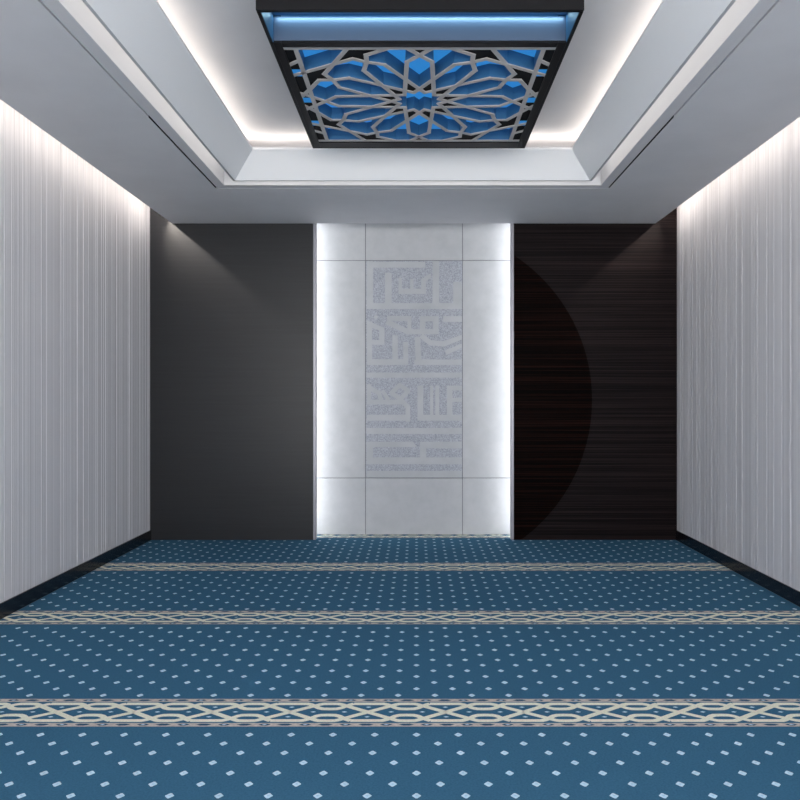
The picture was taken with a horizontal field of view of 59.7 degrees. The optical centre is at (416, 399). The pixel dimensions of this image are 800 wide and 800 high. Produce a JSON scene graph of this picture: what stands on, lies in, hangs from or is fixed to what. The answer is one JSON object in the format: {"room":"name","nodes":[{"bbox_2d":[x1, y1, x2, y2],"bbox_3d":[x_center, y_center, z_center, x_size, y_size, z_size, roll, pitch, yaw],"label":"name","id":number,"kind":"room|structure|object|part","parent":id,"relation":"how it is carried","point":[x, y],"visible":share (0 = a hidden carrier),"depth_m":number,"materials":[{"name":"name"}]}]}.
{"room":"mosque","nodes":[
{"label":"mosque","id":0,"kind":"room"},
{"bbox_2d":[0,99,149,602],"bbox_3d":[-2.410,-0.272,2.013,0.105,3.020,8.426,0,0,0],"label":"wall","id":1,"kind":"structure","parent":0,"point":[75,243],"depth_m":4.67,"materials":[{"name":"paint"}]},
{"bbox_2d":[0,530,150,618],"bbox_3d":[-2.352,1.194,1.983,0.012,0.088,8.366,0,0,0],"label":"baseboard","id":2,"kind":"structure","parent":1,"relation":"attached to","point":[31,595],"depth_m":4.68,"materials":[{"name":"black wood"}]},
{"bbox_2d":[0,534,791,619],"bbox_3d":[-0.027,1.304,2.159,4.862,0.110,8.718,0,0,0],"label":"floor","id":3,"kind":"structure","parent":0,"point":[318,534],"depth_m":6.47,"materials":[{"name":"grey"}]},
{"bbox_2d":[0,534,799,799],"bbox_3d":[-0.027,1.243,2.108,4.638,0.011,8.616,0,0,0],"label":"carpet","id":4,"kind":"object","parent":3,"relation":"on","point":[341,666],"visible":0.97,"depth_m":3.10,"materials":[{"name":"blue carpet"}]},
{"bbox_2d":[0,0,799,222],"bbox_3d":[-0.024,-1.762,1.982,4.274,0.400,8.365,0,0,0],"label":"ceiling","id":5,"kind":"structure","parent":0,"point":[47,75],"depth_m":4.04,"materials":[{"name":"paint"}]},
{"bbox_2d":[149,116,215,187],"bbox_3d":[-1.474,-1.568,4.493,0.012,0.012,1.286,0,0,0],"label":"linear air slot","id":6,"kind":"object","parent":5,"relation":"attached to","point":[154,122],"visible":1,"depth_m":4.37,"materials":[{"name":"black metal"}]},
{"bbox_2d":[82,0,735,180],"bbox_3d":[-0.029,-1.649,2.723,2.741,0.175,4.686,0,0,0],"label":"trim","id":7,"kind":"structure","parent":5,"relation":"attached to","point":[142,29],"depth_m":4.09,"materials":[{"name":"white paint"}]},
{"bbox_2d":[41,0,776,187],"bbox_3d":[-0.029,-1.627,2.723,2.877,0.130,4.822,0,0,0],"label":"trim","id":8,"kind":"structure","parent":5,"relation":"attached to","point":[742,16],"depth_m":3.65,"materials":[{"name":"grey paint"}]},
{"bbox_2d":[256,0,583,147],"bbox_3d":[0.015,-1.726,3.673,1.358,0.230,1.587,0,0,0],"label":"ceiling light","id":9,"kind":"object","parent":5,"relation":"attached to","point":[351,81],"visible":1,"depth_m":3.40,"materials":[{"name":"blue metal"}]},
{"bbox_3d":[-0.586,-1.627,3.318,0.057,0.003,0.217,0,0,0],"label":"infill plate","id":10,"kind":"part","parent":9,"relation":"part of","materials":[{"name":"black"}]},
{"bbox_3d":[-0.586,-1.627,3.627,0.057,0.003,0.240,0,0,0],"label":"infill plate","id":11,"kind":"part","parent":9,"relation":"part of","materials":[{"name":"black metal"}]},
{"bbox_3d":[-0.586,-1.627,3.936,0.057,0.003,0.240,0,0,0],"label":"infill plate","id":12,"kind":"part","parent":9,"relation":"part of","materials":[{"name":"black"}]},
{"bbox_3d":[-0.481,-1.627,3.500,0.152,0.003,0.277,0,0,0],"label":"infill plate","id":13,"kind":"part","parent":9,"relation":"part of","materials":[{"name":"black"}]},
{"bbox_3d":[-0.586,-1.627,4.245,0.057,0.003,0.217,0,0,0],"label":"infill plate","id":14,"kind":"part","parent":9,"relation":"part of","materials":[{"name":"black metal"}]},
{"bbox_3d":[-0.481,-1.627,4.063,0.152,0.003,0.277,0,0,0],"label":"infill plate","id":15,"kind":"part","parent":9,"relation":"part of","materials":[{"name":"black"}]},
{"bbox_3d":[-0.267,-1.627,3.285,0.277,0.003,0.152,0,0,0],"label":"infill plate","id":16,"kind":"part","parent":9,"relation":"part of","materials":[{"name":"black"}]},
{"bbox_3d":[-0.267,-1.627,4.277,0.277,0.003,0.152,0,0,0],"label":"infill plate","id":17,"kind":"part","parent":9,"relation":"part of","materials":[{"name":"black"}]},
{"bbox_3d":[-0.108,-1.627,3.641,0.075,0.003,0.149,0,0,27],"label":"infill plate","id":18,"kind":"part","parent":9,"relation":"part of","materials":[{"name":"black"}]},
{"bbox_3d":[-0.023,-1.627,3.598,0.076,0.003,0.152,0,0,0],"label":"infill plate","id":19,"kind":"part","parent":9,"relation":"part of","materials":[{"name":"black"}]},
{"bbox_3d":[-0.023,-1.627,3.964,0.076,0.003,0.152,0,0,0],"label":"infill plate","id":20,"kind":"part","parent":9,"relation":"part of","materials":[{"name":"black metal"}]},
{"bbox_3d":[0.015,-1.740,3.024,1.324,0.008,0.247,0,0,0],"label":"panel","id":21,"kind":"part","parent":9,"relation":"part of","materials":[{"name":"blue plastic"}]},
{"bbox_3d":[0.015,-1.696,3.803,1.324,0.008,1.293,0,0,0],"label":"light panel","id":22,"kind":"part","parent":9,"relation":"part of","materials":[{"name":"blue"}]},
{"bbox_3d":[0.015,-1.679,3.151,1.322,0.110,0.007,0,0,0],"label":"panel","id":23,"kind":"part","parent":9,"relation":"part of","materials":[{"name":"blue"}]},
{"bbox_3d":[0.053,-1.627,3.964,0.076,0.003,0.152,0,0,0],"label":"infill plate","id":24,"kind":"part","parent":9,"relation":"part of","materials":[{"name":"black metal"}]},
{"bbox_3d":[0.053,-1.627,3.598,0.076,0.003,0.152,0,0,0],"label":"infill plate","id":25,"kind":"part","parent":9,"relation":"part of","materials":[{"name":"black"}]},
{"bbox_3d":[0.137,-1.627,3.641,0.075,0.003,0.149,0,0,-27],"label":"infill plate","id":26,"kind":"part","parent":9,"relation":"part of","materials":[{"name":"black"}]},
{"bbox_3d":[0.296,-1.627,4.277,0.277,0.003,0.152,0,0,0],"label":"infill plate","id":27,"kind":"part","parent":9,"relation":"part of","materials":[{"name":"black metal"}]},
{"bbox_3d":[0.296,-1.627,3.285,0.277,0.003,0.152,0,0,0],"label":"infill plate","id":28,"kind":"part","parent":9,"relation":"part of","materials":[{"name":"black metal"}]},
{"bbox_3d":[0.510,-1.627,4.063,0.152,0.003,0.277,0,0,0],"label":"infill plate","id":29,"kind":"part","parent":9,"relation":"part of","materials":[{"name":"black"}]},
{"bbox_3d":[0.615,-1.627,4.245,0.057,0.003,0.217,0,0,0],"label":"infill plate","id":30,"kind":"part","parent":9,"relation":"part of","materials":[{"name":"black"}]},
{"bbox_3d":[0.510,-1.627,3.500,0.152,0.003,0.277,0,0,0],"label":"infill plate","id":31,"kind":"part","parent":9,"relation":"part of","materials":[{"name":"black"}]},
{"bbox_3d":[0.615,-1.627,3.936,0.057,0.003,0.240,0,0,0],"label":"infill plate","id":32,"kind":"part","parent":9,"relation":"part of","materials":[{"name":"black"}]},
{"bbox_3d":[0.615,-1.627,3.627,0.057,0.003,0.240,0,0,0],"label":"infill plate","id":33,"kind":"part","parent":9,"relation":"part of","materials":[{"name":"black metal"}]},
{"bbox_3d":[0.615,-1.627,3.318,0.057,0.003,0.217,0,0,0],"label":"infill plate","id":34,"kind":"part","parent":9,"relation":"part of","materials":[{"name":"black"}]},
{"bbox_2d":[609,115,673,187],"bbox_3d":[1.415,-1.568,4.493,0.012,0.012,1.286,0,0,0],"label":"linear air slot","id":35,"kind":"object","parent":5,"relation":"attached to","point":[672,117],"visible":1,"depth_m":4.35,"materials":[{"name":"black metal"}]},
{"bbox_2d":[677,117,799,590],"bbox_3d":[2.357,-0.272,2.013,0.105,3.020,8.426,0,0,0],"label":"wall","id":36,"kind":"structure","parent":0,"point":[738,236],"depth_m":4.95,"materials":[{"name":"paint"}]},
{"bbox_2d":[676,530,799,606],"bbox_3d":[2.299,1.194,1.983,0.012,0.088,8.366,0,0,0],"label":"baseboard","id":37,"kind":"structure","parent":36,"relation":"attached to","point":[771,584],"depth_m":4.89,"materials":[{"name":"black"}]},
{"bbox_3d":[-0.027,-0.362,6.508,4.863,3.200,0.120,0,0,0],"label":"wall","id":38,"kind":"structure","parent":0,"visible":0},
{"bbox_2d":[317,223,509,533],"bbox_3d":[-0.025,-0.262,6.430,2.550,2.999,0.031,0,0,0],"label":"panel","id":39,"kind":"object","parent":38,"relation":"attached to","point":[413,319],"visible":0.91,"depth_m":6.42,"materials":[{"name":"grey stone"}]},
{"bbox_3d":[-0.023,-0.283,6.431,0.887,1.997,0.024,0,0,0],"label":"carved panel","id":40,"kind":"part","parent":39,"relation":"part of","materials":[{"name":"stone"}]},
{"bbox_3d":[1.832,-0.262,6.342,1.144,2.999,0.211,0,0,0],"label":"trim","id":41,"kind":"structure","parent":0,"visible":0},
{"bbox_2d":[510,208,676,539],"bbox_3d":[1.570,-0.262,6.191,1.468,2.999,0.059,0,0,0],"label":"panel","id":42,"kind":"object","parent":41,"relation":"attached to","point":[593,306],"visible":0.91,"depth_m":6.17,"materials":[{"name":"brown wood"}]},
{"bbox_3d":[0.849,-0.261,6.191,0.025,2.997,0.059,0,0,0],"label":"edge trim","id":43,"kind":"part","parent":42,"relation":"part of","materials":[{"name":"grey metal"}]},
{"bbox_3d":[-1.884,-0.262,6.342,1.148,2.999,0.211,0,0,0],"label":"trim","id":44,"kind":"structure","parent":0,"visible":0},
{"bbox_2d":[150,208,316,539],"bbox_3d":[-1.623,-0.262,6.191,1.468,2.999,0.059,0,0,0],"label":"panel","id":45,"kind":"object","parent":44,"relation":"attached to","point":[233,306],"visible":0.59,"depth_m":6.17,"materials":[{"name":"grey"}]},
{"bbox_3d":[-0.902,-0.261,6.191,0.025,2.997,0.059,0,0,0],"label":"edge trim","id":46,"kind":"part","parent":45,"relation":"part of","materials":[{"name":"grey"}]}
]}

